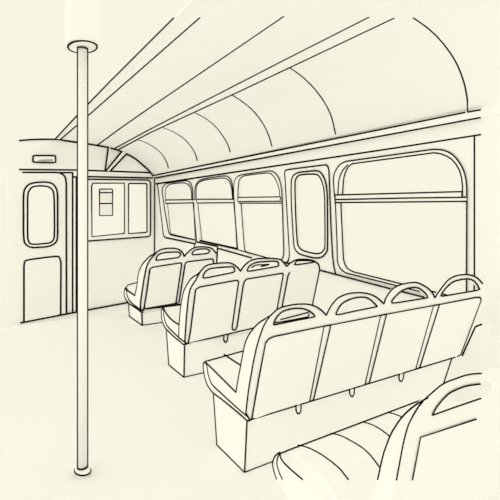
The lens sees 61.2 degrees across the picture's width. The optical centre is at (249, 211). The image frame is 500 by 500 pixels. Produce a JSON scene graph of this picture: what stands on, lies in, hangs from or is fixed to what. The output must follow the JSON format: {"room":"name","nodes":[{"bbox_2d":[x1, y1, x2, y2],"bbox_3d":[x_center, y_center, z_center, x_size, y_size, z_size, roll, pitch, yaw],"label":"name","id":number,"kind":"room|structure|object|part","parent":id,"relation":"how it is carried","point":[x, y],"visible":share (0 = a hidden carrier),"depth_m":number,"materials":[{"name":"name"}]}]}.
{"room":"train carriage","nodes":[
{"label":"train carriage","id":0,"kind":"room"},
{"bbox_2d":[0,138,154,327],"bbox_3d":[-3.672,0.368,8.317,3.880,3.598,0.116,0,0,-32],"label":"wall","id":1,"kind":"structure","parent":0,"point":[113,265],"depth_m":8.55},
{"bbox_2d":[8,172,66,324],"bbox_3d":[-4.033,0.651,8.067,1.014,2.868,0.077,0,0,-32],"label":"door","id":2,"kind":"structure","parent":1,"relation":"in","point":[37,272],"depth_m":8.00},
{"bbox_3d":[-3.961,1.454,8.086,0.669,1.220,0.025,0,0,-32],"label":"panel","id":3,"kind":"part","parent":2,"relation":"part of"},
{"bbox_2d":[32,155,55,162],"bbox_3d":[-3.939,-1.016,8.101,0.424,0.175,0.035,0,0,-32],"label":"indicator light","id":4,"kind":"object","parent":1,"relation":"attached to","point":[35,158],"visible":1,"depth_m":8.09,"materials":[{"name":"white plastic"}]},
{"bbox_2d":[104,147,109,170],"bbox_3d":[-2.947,-1.095,8.734,0.122,0.508,0.025,0,0,-32],"label":"trim","id":5,"kind":"structure","parent":1,"relation":"attached to","point":[108,148],"depth_m":8.72,"materials":[{"name":"beige"}]},
{"bbox_2d":[106,151,126,171],"bbox_3d":[-2.788,-1.061,8.835,0.460,0.455,0.025,0,0,-32],"label":"trim","id":6,"kind":"structure","parent":1,"relation":"attached to","point":[121,155],"depth_m":8.83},
{"bbox_2d":[88,179,150,241],"bbox_3d":[-2.756,-0.056,8.878,1.390,1.310,0.065,0,0,-32],"label":"window","id":7,"kind":"structure","parent":1,"relation":"in","point":[126,235],"depth_m":8.93,"materials":[{"name":"rubber"}]},
{"bbox_2d":[99,188,112,215],"bbox_3d":[-2.970,-0.202,8.725,0.291,0.576,0.015,0,0,-32],"label":"notice","id":8,"kind":"object","parent":7,"relation":"attached to","point":[105,194],"visible":1,"depth_m":8.72,"materials":[{"name":"paper"}]},
{"bbox_2d":[0,312,485,499],"bbox_3d":[-1.339,1.782,4.625,3.880,0.830,8.850,0,0,-32],"label":"floor","id":9,"kind":"structure","parent":0,"point":[152,436],"depth_m":2.77,"materials":[{"name":"beige"}]},
{"bbox_2d":[67,40,97,476],"bbox_3d":[-0.879,0.249,2.219,0.142,2.237,0.200,0,0,-32],"label":"pole","id":10,"kind":"object","parent":9,"relation":"on","point":[82,48],"visible":1,"depth_m":2.18,"materials":[{"name":"metal"}]},
{"bbox_2d":[65,0,98,52],"bbox_3d":[-0.878,-1.129,2.213,0.140,0.520,0.140,0,0,-32],"label":"trim","id":11,"kind":"structure","parent":10,"relation":"attached to","point":[81,16],"depth_m":2.16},
{"bbox_2d":[124,246,217,325],"bbox_3d":[-1.008,0.886,5.411,1.004,0.984,1.324,0,0,-32],"label":"seat","id":12,"kind":"object","parent":9,"relation":"on","point":[160,283],"visible":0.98,"depth_m":5.08,"materials":[{"name":"paint"}]},
{"bbox_3d":[-1.359,0.829,5.211,0.039,0.794,1.288,0,0,-32],"label":"panel","id":13,"kind":"part","parent":12,"relation":"part of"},
{"bbox_2d":[126,282,160,311],"bbox_3d":[-1.308,1.081,5.536,0.456,0.270,0.768,0,0,-32],"label":"seat cushion","id":14,"kind":"object","parent":12,"relation":"on","point":[133,292],"depth_m":5.25,"materials":[{"name":"plastic"}]},
{"bbox_3d":[-1.006,0.800,4.987,0.553,0.811,0.604,0,0,-32],"label":"backrest","id":15,"kind":"part","parent":12,"relation":"part of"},
{"bbox_3d":[-1.027,0.883,5.042,0.423,0.596,0.454,0,0,-24],"label":"panel","id":16,"kind":"part","parent":12,"relation":"part of","materials":[{"name":"plastic"}]},
{"bbox_3d":[-0.671,0.857,5.248,0.387,0.594,0.493,0,0,-21],"label":"panel","id":17,"kind":"part","parent":12,"relation":"part of","materials":[{"name":"plastic"}]},
{"bbox_3d":[-0.640,0.788,5.216,0.453,0.788,0.655,0,0,-19],"label":"backrest","id":18,"kind":"part","parent":12,"relation":"part of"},
{"bbox_2d":[161,258,319,377],"bbox_3d":[-0.072,0.872,3.863,1.365,1.007,0.949,0,0,-32],"label":"seat","id":19,"kind":"object","parent":9,"relation":"on","point":[215,316],"visible":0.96,"depth_m":3.58,"materials":[{"name":"paint"}]},
{"bbox_3d":[-0.573,0.753,3.561,0.036,0.703,0.926,0,0,-32],"label":"panel","id":20,"kind":"part","parent":19,"relation":"part of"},
{"bbox_2d":[163,304,230,342],"bbox_3d":[-0.495,0.982,3.809,0.419,0.231,0.573,0,0,-32],"label":"seat cushion","id":21,"kind":"object","parent":19,"relation":"on","point":[173,319],"depth_m":3.64,"materials":[{"name":"plastic"}]},
{"bbox_3d":[-0.277,0.734,3.412,0.536,0.703,0.390,0,0,-32],"label":"backrest","id":22,"kind":"part","parent":19,"relation":"part of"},
{"bbox_3d":[-0.265,0.808,3.459,0.509,0.532,0.287,0,0,-32],"label":"panel","id":23,"kind":"part","parent":19,"relation":"part of","materials":[{"name":"plastic"}]},
{"bbox_3d":[0.084,0.713,3.626,0.557,0.690,0.380,0,0,-32],"label":"backrest","id":24,"kind":"part","parent":19,"relation":"part of","materials":[{"name":"beige plastic"}]},
{"bbox_3d":[0.101,0.732,3.643,0.472,0.618,0.333,0,0,-32],"label":"panel","id":25,"kind":"part","parent":19,"relation":"part of","materials":[{"name":"plastic"}]},
{"bbox_3d":[0.446,0.716,3.857,0.496,0.630,0.350,0,0,-32],"label":"backrest","id":26,"kind":"part","parent":19,"relation":"part of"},
{"bbox_3d":[0.448,0.764,3.884,0.435,0.516,0.276,0,0,-32],"label":"panel","id":27,"kind":"part","parent":19,"relation":"part of","materials":[{"name":"plastic"}]},
{"bbox_2d":[203,274,491,472],"bbox_3d":[0.699,0.931,2.818,1.974,1.035,0.762,0,0,-32],"label":"seat","id":28,"kind":"object","parent":9,"relation":"on","point":[292,383],"visible":0.99,"depth_m":2.46,"materials":[{"name":"paint"}]},
{"bbox_3d":[-0.087,0.792,2.338,0.034,0.595,0.732,0,0,-32],"label":"panel","id":29,"kind":"part","parent":28,"relation":"part of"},
{"bbox_2d":[206,350,312,418],"bbox_3d":[0.052,0.988,2.526,0.464,0.193,0.552,0,0,-32],"label":"seat cushion","id":30,"kind":"object","parent":28,"relation":"on","point":[229,388],"depth_m":2.35,"materials":[{"name":"plastic"}]},
{"bbox_3d":[0.201,0.764,2.198,0.470,0.624,0.220,0,0,-32],"label":"backrest","id":31,"kind":"part","parent":28,"relation":"part of","materials":[{"name":"beige plastic"}]},
{"bbox_3d":[0.226,0.789,2.214,0.423,0.564,0.184,0,0,-32],"label":"panel","id":32,"kind":"part","parent":28,"relation":"part of","materials":[{"name":"plastic"}]},
{"bbox_3d":[0.572,0.756,2.429,0.503,0.645,0.226,0,0,-32],"label":"backrest","id":33,"kind":"part","parent":28,"relation":"part of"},
{"bbox_3d":[0.584,0.837,2.458,0.448,0.468,0.154,0,0,-32],"label":"panel","id":34,"kind":"part","parent":28,"relation":"part of","materials":[{"name":"plastic"}]},
{"bbox_3d":[0.973,0.750,2.680,0.557,0.662,0.231,0,0,-32],"label":"backrest","id":35,"kind":"part","parent":28,"relation":"part of","materials":[{"name":"beige plastic"}]},
{"bbox_3d":[0.991,0.840,2.717,0.526,0.471,0.156,0,0,-32],"label":"panel","id":36,"kind":"part","parent":28,"relation":"part of","materials":[{"name":"plastic"}]},
{"bbox_3d":[1.415,0.750,2.960,0.612,0.673,0.237,0,0,-32],"label":"backrest","id":37,"kind":"part","parent":28,"relation":"part of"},
{"bbox_3d":[1.428,0.844,2.994,0.528,0.477,0.157,0,0,-32],"label":"panel","id":38,"kind":"part","parent":28,"relation":"part of","materials":[{"name":"plastic"}]},
{"bbox_3d":[1.661,0.934,3.106,0.032,0.304,0.214,0,0,-32],"label":"panel","id":39,"kind":"part","parent":28,"relation":"part of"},
{"bbox_2d":[272,367,499,499],"bbox_3d":[0.659,0.915,1.620,1.049,0.904,0.691,0,0,-32],"label":"seat","id":40,"kind":"object","parent":9,"relation":"on","point":[435,446],"visible":1,"depth_m":1.39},
{"bbox_2d":[281,420,391,499],"bbox_3d":[0.429,0.991,1.578,0.482,0.172,0.450,0,0,-32],"label":"seat cushion","id":41,"kind":"object","parent":40,"relation":"on","point":[343,464],"depth_m":1.56,"materials":[{"name":"plastic"}]},
{"bbox_3d":[0.284,0.777,1.383,0.033,0.606,0.691,0,0,-32],"label":"panel","id":42,"kind":"part","parent":40,"relation":"part of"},
{"bbox_2d":[367,398,461,429],"bbox_3d":[0.839,0.992,1.832,0.482,0.170,0.441,0,0,-32],"label":"seat cushion","id":43,"kind":"object","parent":40,"relation":"on","point":[387,420],"depth_m":1.92,"materials":[{"name":"plastic"}]},
{"bbox_3d":[0.575,0.767,1.292,0.557,0.608,0.188,0,0,-32],"label":"backrest","id":44,"kind":"part","parent":40,"relation":"part of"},
{"bbox_3d":[0.593,0.836,1.315,0.408,0.431,0.122,0,0,-32],"label":"panel","id":45,"kind":"part","parent":40,"relation":"part of","materials":[{"name":"plastic"}]},
{"bbox_3d":[0.990,0.770,1.557,0.557,0.603,0.182,0,0,-32],"label":"backrest","id":46,"kind":"part","parent":40,"relation":"part of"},
{"bbox_3d":[1.008,0.836,1.578,0.408,0.430,0.120,0,0,-32],"label":"panel","id":47,"kind":"part","parent":40,"relation":"part of","materials":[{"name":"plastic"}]},
{"bbox_2d":[55,0,499,174],"bbox_3d":[-0.666,-1.107,5.133,2.041,0.666,8.589,0,0,-32],"label":"ceiling","id":48,"kind":"structure","parent":0,"point":[221,80],"depth_m":3.69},
{"bbox_2d":[155,101,499,393],"bbox_3d":[0.076,0.662,5.922,0.102,3.010,8.130,0,0,-32],"label":"wall","id":49,"kind":"structure","parent":0,"point":[475,143],"depth_m":3.72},
{"bbox_2d":[162,180,196,240],"bbox_3d":[-1.382,-0.045,8.189,0.066,1.113,1.703,0,0,-32],"label":"window","id":50,"kind":"structure","parent":49,"relation":"in","point":[179,200],"depth_m":8.05,"materials":[{"name":"glass"}]},
{"bbox_2d":[194,175,237,249],"bbox_3d":[-0.567,-0.007,6.900,0.064,1.144,1.521,0,0,-32],"label":"window","id":51,"kind":"structure","parent":49,"relation":"in","point":[215,201],"depth_m":6.80,"materials":[{"name":"glass"}]},
{"bbox_2d":[233,170,283,258],"bbox_3d":[0.104,0.031,5.840,0.063,1.166,1.260,0,0,-32],"label":"window","id":52,"kind":"structure","parent":49,"relation":"in","point":[239,210],"depth_m":6.11,"materials":[{"name":"rubber"}]},
{"bbox_2d":[284,164,335,273],"bbox_3d":[0.693,0.068,4.920,0.075,1.204,0.919,0,0,-32],"label":"window","id":53,"kind":"structure","parent":49,"relation":"in","point":[325,259],"depth_m":4.97,"materials":[{"name":"rubber"}]},
{"bbox_3d":[0.693,0.024,4.906,0.058,1.013,0.663,0,0,-32],"label":"frame","id":54,"kind":"part","parent":53,"relation":"part of","materials":[{"name":"rubber"}]},
{"bbox_2d":[153,106,499,178],"bbox_3d":[-0.136,-0.763,6.181,0.065,0.117,7.348,0,0,-32],"label":"trim","id":55,"kind":"structure","parent":49,"relation":"attached to","point":[473,114],"depth_m":4.23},
{"bbox_2d":[333,149,467,294],"bbox_3d":[1.309,0.091,3.934,0.062,1.248,1.496,0,0,-32],"label":"window","id":56,"kind":"structure","parent":49,"relation":"in","point":[341,173],"depth_m":3.97,"materials":[{"name":"rubber"}]}
]}

